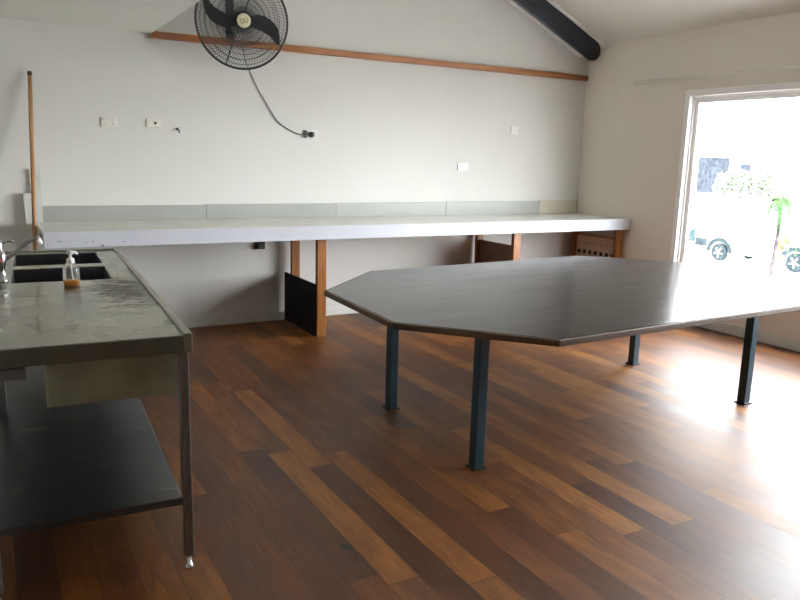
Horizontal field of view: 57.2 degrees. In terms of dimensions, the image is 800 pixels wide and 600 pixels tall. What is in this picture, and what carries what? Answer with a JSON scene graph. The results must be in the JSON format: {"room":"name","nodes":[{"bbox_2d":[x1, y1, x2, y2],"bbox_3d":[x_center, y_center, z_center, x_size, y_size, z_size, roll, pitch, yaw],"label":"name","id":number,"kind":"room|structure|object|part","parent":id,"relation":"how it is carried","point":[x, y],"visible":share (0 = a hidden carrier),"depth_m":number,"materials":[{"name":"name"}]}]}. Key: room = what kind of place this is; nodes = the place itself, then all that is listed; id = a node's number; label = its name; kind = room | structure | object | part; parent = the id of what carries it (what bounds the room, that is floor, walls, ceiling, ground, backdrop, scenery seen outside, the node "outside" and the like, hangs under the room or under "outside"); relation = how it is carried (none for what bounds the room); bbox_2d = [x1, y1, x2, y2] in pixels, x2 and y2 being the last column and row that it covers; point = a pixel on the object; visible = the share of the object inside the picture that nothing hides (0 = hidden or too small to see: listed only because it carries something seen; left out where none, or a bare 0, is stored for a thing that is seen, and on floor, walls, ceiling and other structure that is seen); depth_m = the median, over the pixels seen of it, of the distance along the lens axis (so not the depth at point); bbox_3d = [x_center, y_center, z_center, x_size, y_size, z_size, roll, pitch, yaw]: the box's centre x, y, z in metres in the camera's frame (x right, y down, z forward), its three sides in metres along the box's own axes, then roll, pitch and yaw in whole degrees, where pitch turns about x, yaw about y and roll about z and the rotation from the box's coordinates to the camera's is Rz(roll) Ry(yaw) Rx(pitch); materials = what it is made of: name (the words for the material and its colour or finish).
{"room":"kitchen","nodes":[
{"label":"kitchen","id":0,"kind":"room"},
{"bbox_2d":[0,0,587,318],"bbox_3d":[-1.162,-1.930,6.632,7.650,4.300,0.120,-5,13,-29],"label":"wall","id":1,"kind":"structure","parent":0,"point":[388,131],"depth_m":6.77,"materials":[{"name":"white paint"}]},
{"bbox_2d":[101,118,117,126],"bbox_3d":[-2.365,-1.445,5.968,0.122,0.074,0.015,-5,13,-29],"label":"power outlet","id":2,"kind":"object","parent":1,"relation":"attached to","point":[106,122],"visible":1,"depth_m":5.96,"materials":[{"name":"beige plastic"}]},
{"bbox_2d":[146,118,160,127],"bbox_3d":[-2.061,-1.481,6.134,0.120,0.074,0.016,-5,13,-29],"label":"socket plate","id":3,"kind":"object","parent":1,"relation":"attached to","point":[150,122],"visible":1,"depth_m":6.13,"materials":[{"name":"beige plastic"}]},
{"bbox_2d":[194,0,314,137],"bbox_3d":[-1.184,-2.059,6.251,1.157,1.284,0.476,-5,13,-29],"label":"wall fan","id":4,"kind":"object","parent":1,"relation":"attached to","point":[239,22],"visible":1,"depth_m":5.98,"materials":[{"name":"black metal"}]},
{"bbox_3d":[-1.454,-2.325,5.928,0.271,0.225,0.040,-3,12,-23],"label":"blade","id":5,"kind":"part","parent":4,"relation":"part of","materials":[{"name":"black plastic"}]},
{"bbox_3d":[-1.129,-2.237,6.071,0.272,0.221,0.058,-3,12,-21],"label":"blade","id":6,"kind":"part","parent":4,"relation":"part of","materials":[{"name":"black plastic"}]},
{"bbox_3d":[-1.145,-1.857,6.533,0.193,0.729,0.744,12,15,43],"label":"cord","id":7,"kind":"part","parent":4,"relation":"part of","materials":[{"name":"grey plastic"}]},
{"bbox_2d":[255,242,264,249],"bbox_3d":[-1.286,-0.500,6.761,0.100,0.070,0.050,-5,13,-29],"label":"power outlet","id":8,"kind":"object","parent":1,"relation":"attached to","point":[258,245],"visible":0.84,"depth_m":6.75,"materials":[{"name":"black plastic"}]},
{"bbox_2d":[180,306,358,327],"bbox_3d":[-0.642,0.107,7.275,6.132,0.085,0.018,-5,13,-29],"label":"baseboard","id":9,"kind":"structure","parent":1,"relation":"attached to","point":[338,310],"depth_m":6.82,"materials":[{"name":"paint"}]},
{"bbox_2d":[306,130,317,138],"bbox_3d":[-0.817,-1.545,6.831,0.118,0.074,0.015,-5,13,-29],"label":"power outlet","id":10,"kind":"object","parent":1,"relation":"attached to","point":[307,131],"visible":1,"depth_m":6.83,"materials":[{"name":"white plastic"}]},
{"bbox_2d":[149,31,587,80],"bbox_3d":[0.033,-2.338,7.138,4.779,0.056,0.035,-5,13,-29],"label":"trim","id":11,"kind":"structure","parent":1,"relation":"attached to","point":[156,34],"depth_m":6.99,"materials":[{"name":"brown wood"}]},
{"bbox_2d":[457,163,467,170],"bbox_3d":[0.661,-1.397,7.704,0.128,0.076,0.015,-5,13,-29],"label":"power outlet","id":12,"kind":"object","parent":1,"relation":"attached to","point":[461,166],"visible":1,"depth_m":7.70,"materials":[{"name":"white plastic"}]},
{"bbox_2d":[511,126,517,133],"bbox_3d":[1.240,-1.840,7.942,0.092,0.084,0.015,-5,13,-29],"label":"light switch","id":13,"kind":"object","parent":1,"relation":"attached to","point":[514,129],"visible":1,"depth_m":7.94,"materials":[{"name":"white plastic"}]},
{"bbox_2d":[0,313,799,599],"bbox_3d":[1.261,1.135,2.782,7.730,0.120,10.320,-5,13,-29],"label":"floor","id":14,"kind":"structure","parent":0,"point":[606,477],"depth_m":3.64,"materials":[{"name":"brown wood"}]},
{"bbox_2d":[27,71,36,249],"bbox_3d":[-2.789,-0.663,5.586,0.033,2.125,0.507,-2,12,-18],"label":"pole","id":15,"kind":"object","parent":14,"relation":"on","point":[29,73],"visible":0.55,"depth_m":5.58,"materials":[{"name":"brown wood"}]},
{"bbox_2d":[23,193,41,249],"bbox_3d":[-2.893,-0.248,5.855,0.138,1.203,0.047,-5,13,-29],"label":"board","id":16,"kind":"object","parent":14,"relation":"on","point":[26,196],"visible":0.21,"depth_m":5.77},
{"bbox_2d":[29,169,44,249],"bbox_3d":[-2.884,-0.348,5.880,0.076,1.385,0.018,-5,11,-29],"label":"board","id":17,"kind":"object","parent":14,"relation":"on","point":[37,171],"visible":0.29,"depth_m":5.80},
{"bbox_2d":[0,236,194,599],"bbox_3d":[-1.626,0.265,3.629,0.712,1.113,2.520,-4,12,-26],"label":"sink counter","id":18,"kind":"object","parent":14,"relation":"on","point":[79,443],"visible":1,"depth_m":2.84,"materials":[{"name":"silver metal"}]},
{"bbox_3d":[-1.364,0.596,2.426,0.034,0.834,0.034,-4,12,-26],"label":"leg","id":19,"kind":"part","parent":18,"relation":"part of","materials":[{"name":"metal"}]},
{"bbox_3d":[-1.910,0.371,3.508,0.034,0.834,0.034,-4,12,-26],"label":"leg","id":20,"kind":"part","parent":18,"relation":"part of","materials":[{"name":"metal"}]},
{"bbox_3d":[-1.306,0.247,2.423,0.125,0.040,0.025,-4,12,-26],"label":"bracket rail","id":21,"kind":"part","parent":18,"relation":"part of","materials":[{"name":"metal"}]},
{"bbox_2d":[0,236,42,282],"bbox_3d":[-1.930,-0.225,3.719,0.245,0.203,0.408,-5,13,-29],"label":"tap","id":22,"kind":"object","parent":18,"relation":"on","point":[6,276],"depth_m":3.67,"materials":[{"name":"silver metal"}]},
{"bbox_3d":[-2.032,-0.116,4.367,0.455,0.256,0.505,-4,12,-26],"label":"sink bowl","id":23,"kind":"part","parent":18,"relation":"part of","materials":[{"name":"metal"}]},
{"bbox_3d":[-1.766,-0.006,3.841,0.455,0.256,0.465,-4,12,-26],"label":"sink bowl","id":24,"kind":"part","parent":18,"relation":"part of","materials":[{"name":"metal"}]},
{"bbox_2d":[63,250,79,285],"bbox_3d":[-1.567,-0.154,3.491,0.074,0.168,0.073,-8,14,-40],"label":"soap dispenser","id":25,"kind":"object","parent":18,"relation":"on","point":[72,281],"visible":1,"depth_m":3.49,"materials":[{"name":"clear plastic"}]},
{"bbox_2d":[63,263,79,285],"bbox_3d":[-1.568,-0.125,3.497,0.073,0.110,0.073,-8,14,-40],"label":"bottle","id":26,"kind":"object","parent":25,"relation":"attached to","point":[73,281],"depth_m":3.50,"materials":[{"name":"clear plastic"}]},
{"bbox_2d":[0,365,182,536],"bbox_3d":[-1.642,0.540,3.673,0.640,0.030,2.488,-4,12,-26],"label":"shelf","id":27,"kind":"object","parent":18,"relation":"attached to","point":[60,466],"depth_m":3.00,"materials":[{"name":"metal"}]},
{"bbox_3d":[-1.052,0.233,2.679,0.444,0.202,0.244,-4,12,-26],"label":"panel","id":28,"kind":"part","parent":18,"relation":"part of","materials":[{"name":"wood"}]},
{"bbox_3d":[-0.791,0.557,2.707,0.034,0.834,0.034,-4,12,-26],"label":"leg","id":29,"kind":"part","parent":18,"relation":"part of","materials":[{"name":"metal"}]},
{"bbox_2d":[37,200,630,336],"bbox_3d":[-0.223,-0.343,6.931,5.697,1.122,0.848,-5,13,-29],"label":"countertop","id":30,"kind":"structure","parent":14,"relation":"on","point":[102,225],"depth_m":6.57,"materials":[{"name":"beige laminate"}]},
{"bbox_3d":[-2.288,-0.731,6.159,1.317,0.127,0.016,-5,13,-29],"label":"upstand panel","id":31,"kind":"part","parent":30,"relation":"part of","materials":[{"name":"grey laminate"}]},
{"bbox_3d":[-1.167,-0.824,6.779,1.247,0.132,0.016,-5,13,-29],"label":"upstand panel","id":32,"kind":"part","parent":30,"relation":"part of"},
{"bbox_3d":[-0.988,-0.223,6.904,0.080,0.857,0.045,-5,13,-29],"label":"post","id":33,"kind":"part","parent":30,"relation":"part of","materials":[{"name":"brown wood"}]},
{"bbox_3d":[-0.912,0.025,6.652,0.018,0.460,0.730,-5,13,-29],"label":"panel","id":34,"kind":"part","parent":30,"relation":"part of","materials":[{"name":"black wood"}]},
{"bbox_3d":[-0.685,-0.105,6.337,0.085,0.857,0.047,-5,13,-29],"label":"post","id":35,"kind":"part","parent":30,"relation":"part of","materials":[{"name":"brown wood"}]},
{"bbox_3d":[-0.071,-0.914,7.385,1.257,0.136,0.016,-5,13,-29],"label":"upstand panel","id":36,"kind":"part","parent":30,"relation":"part of","materials":[{"name":"grey laminate"}]},
{"bbox_3d":[0.842,-0.370,7.917,0.080,0.857,0.045,-5,13,-29],"label":"post","id":37,"kind":"part","parent":30,"relation":"part of","materials":[{"name":"brown wood"}]},
{"bbox_3d":[1.024,-1.004,7.991,1.247,0.140,0.016,-5,13,-29],"label":"upstand panel","id":38,"kind":"part","parent":30,"relation":"part of","materials":[{"name":"grey laminate"}]},
{"bbox_3d":[0.996,-0.245,7.649,0.013,0.710,0.608,-5,13,-29],"label":"panel","id":39,"kind":"part","parent":30,"relation":"part of","materials":[{"name":"brown wood"}]},
{"bbox_3d":[1.145,-0.252,7.350,0.085,0.857,0.047,-5,13,-29],"label":"post","id":40,"kind":"part","parent":30,"relation":"part of","materials":[{"name":"brown wood"}]},
{"bbox_3d":[1.818,-1.073,8.429,0.566,0.151,0.016,-5,13,-29],"label":"upstand panel","id":41,"kind":"part","parent":30,"relation":"part of","materials":[{"name":"beige laminate"}]},
{"bbox_3d":[2.046,-0.467,8.584,0.100,0.857,0.045,-5,13,-29],"label":"post","id":42,"kind":"part","parent":30,"relation":"part of","materials":[{"name":"brown wood"}]},
{"bbox_3d":[2.200,-0.354,8.313,0.010,0.725,0.608,-5,13,-29],"label":"panel","id":43,"kind":"part","parent":30,"relation":"part of","materials":[{"name":"brown wood"}]},
{"bbox_3d":[2.205,-0.717,8.240,0.030,0.017,0.608,-5,13,-29],"label":"panel rail","id":44,"kind":"part","parent":30,"relation":"part of","materials":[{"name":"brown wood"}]},
{"bbox_3d":[2.358,-0.350,8.021,0.085,0.857,0.047,-5,13,-29],"label":"post","id":45,"kind":"part","parent":30,"relation":"part of","materials":[{"name":"brown wood"}]},
{"bbox_2d":[324,256,799,470],"bbox_3d":[1.168,0.261,4.989,3.406,0.750,2.333,-5,13,-29],"label":"work table","id":46,"kind":"object","parent":14,"relation":"on","point":[567,300],"visible":1,"depth_m":4.42,"materials":[{"name":"laminate"}]},
{"bbox_3d":[-0.057,0.676,4.621,0.080,0.010,0.080,-5,13,-29],"label":"foot plate","id":47,"kind":"part","parent":46,"relation":"part of","materials":[{"name":"black metal"}]},
{"bbox_3d":[-0.047,0.322,4.552,0.058,0.716,0.058,-5,13,-29],"label":"leg","id":48,"kind":"part","parent":46,"relation":"part of","materials":[{"name":"blue metal"}]},
{"bbox_3d":[0.391,0.854,3.766,0.080,0.010,0.080,-5,13,-29],"label":"foot plate","id":49,"kind":"part","parent":46,"relation":"part of","materials":[{"name":"black metal"}]},
{"bbox_3d":[0.400,0.500,3.697,0.058,0.716,0.058,-5,13,-29],"label":"leg","id":50,"kind":"part","parent":46,"relation":"part of","materials":[{"name":"blue metal"}]},
{"bbox_3d":[1.850,0.146,5.725,0.058,0.716,0.058,-5,13,-29],"label":"leg","id":51,"kind":"part","parent":46,"relation":"part of","materials":[{"name":"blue metal"}]},
{"bbox_3d":[2.298,0.684,4.911,0.080,0.010,0.080,-5,13,-29],"label":"foot plate","id":52,"kind":"part","parent":46,"relation":"part of","materials":[{"name":"black metal"}]},
{"bbox_3d":[2.308,0.329,4.842,0.058,0.716,0.058,-5,13,-29],"label":"leg","id":53,"kind":"part","parent":46,"relation":"part of","materials":[{"name":"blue metal"}]},
{"bbox_2d":[0,0,799,43],"bbox_3d":[1.315,-2.149,2.125,7.650,1.578,10.160,-5,13,-29],"label":"ceiling","id":54,"kind":"structure","parent":0,"point":[610,21],"depth_m":6.41,"materials":[{"name":"paint"}]},
{"bbox_2d":[506,0,604,60],"bbox_3d":[1.180,-3.155,7.489,2.371,1.210,0.260,-5,13,-29],"label":"roof beam","id":55,"kind":"structure","parent":54,"relation":"attached to","point":[546,14],"depth_m":7.75,"materials":[{"name":"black metal"}]},
{"bbox_2d":[577,12,799,339],"bbox_3d":[4.551,-0.576,4.300,0.120,2.835,9.920,-5,13,-29],"label":"wall","id":56,"kind":"structure","parent":0,"point":[632,133],"depth_m":7.53,"materials":[{"name":"white paint"}]},
{"bbox_2d":[632,64,799,84],"bbox_3d":[3.571,-1.843,5.699,0.064,0.080,4.600,-5,13,-29],"label":"curtain rod","id":57,"kind":"object","parent":56,"relation":"attached to","point":[678,78],"visible":1,"depth_m":6.76,"materials":[{"name":"beige plastic"}]},
{"bbox_2d":[670,82,799,261],"bbox_3d":[3.787,-0.773,5.601,0.170,1.845,4.080,-5,13,-29],"label":"window","id":58,"kind":"structure","parent":56,"relation":"in","point":[693,98],"depth_m":7.16,"materials":[{"name":"white paint"}]},
{"bbox_2d":[698,322,799,351],"bbox_3d":[4.455,0.770,4.527,0.018,0.100,9.920,-5,13,-29],"label":"baseboard","id":59,"kind":"structure","parent":56,"relation":"attached to","point":[764,337],"depth_m":6.60,"materials":[{"name":"paint"}]},
{"label":"outside","id":60,"kind":"structure","parent":0,"visible":0},
{"bbox_2d":[685,222,799,282],"bbox_3d":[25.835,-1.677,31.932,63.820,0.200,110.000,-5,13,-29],"label":"ground","id":61,"kind":"structure","parent":60,"point":[755,265],"depth_m":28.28,"materials":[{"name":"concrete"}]},
{"bbox_2d":[686,200,799,271],"bbox_3d":[14.019,-2.578,28.106,1.994,2.400,5.800,-5,13,-29],"label":"car","id":62,"kind":"object","parent":61,"relation":"on","point":[733,229],"visible":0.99,"depth_m":27.93,"materials":[{"name":"white paint"}]},
{"bbox_3d":[12.136,-2.360,29.558,0.040,0.320,0.560,-5,13,-29],"label":"trim","id":63,"kind":"part","parent":62,"relation":"part of","materials":[{"name":"blue rubber"}]},
{"bbox_2d":[689,97,799,223],"bbox_3d":[25.659,-8.785,44.384,8.100,9.000,46.000,-5,13,-29],"label":"building","id":64,"kind":"structure","parent":61,"relation":"on","point":[749,135],"depth_m":44.65,"materials":[{"name":"white paint"}]},
{"bbox_2d":[712,169,791,204],"bbox_3d":[17.811,-4.893,37.398,1.954,3.608,4.352,-5,13,-29],"label":"hedge","id":65,"kind":"object","parent":61,"relation":"on","point":[757,185],"visible":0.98,"depth_m":36.99,"materials":[{"name":"green plant"}]},
{"bbox_2d":[753,193,799,276],"bbox_3d":[5.455,0.079,10.856,0.542,3.304,0.572,-5,13,-29],"label":"palm tree","id":66,"kind":"object","parent":61,"relation":"on","point":[779,201],"visible":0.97,"depth_m":10.55,"materials":[{"name":"green plant"}]},
{"bbox_2d":[773,232,791,277],"bbox_3d":[7.707,-0.201,14.987,0.313,2.396,0.301,-1,11,-12],"label":"shrub","id":67,"kind":"object","parent":61,"relation":"on","point":[781,244],"visible":0.74,"depth_m":14.82,"materials":[{"name":"yellow plant"}]},
{"bbox_3d":[7.721,-0.061,15.044,0.027,2.101,0.052,9,13,33],"label":"stem","id":68,"kind":"part","parent":67,"relation":"part of","materials":[{"name":"white plant"}]}
]}

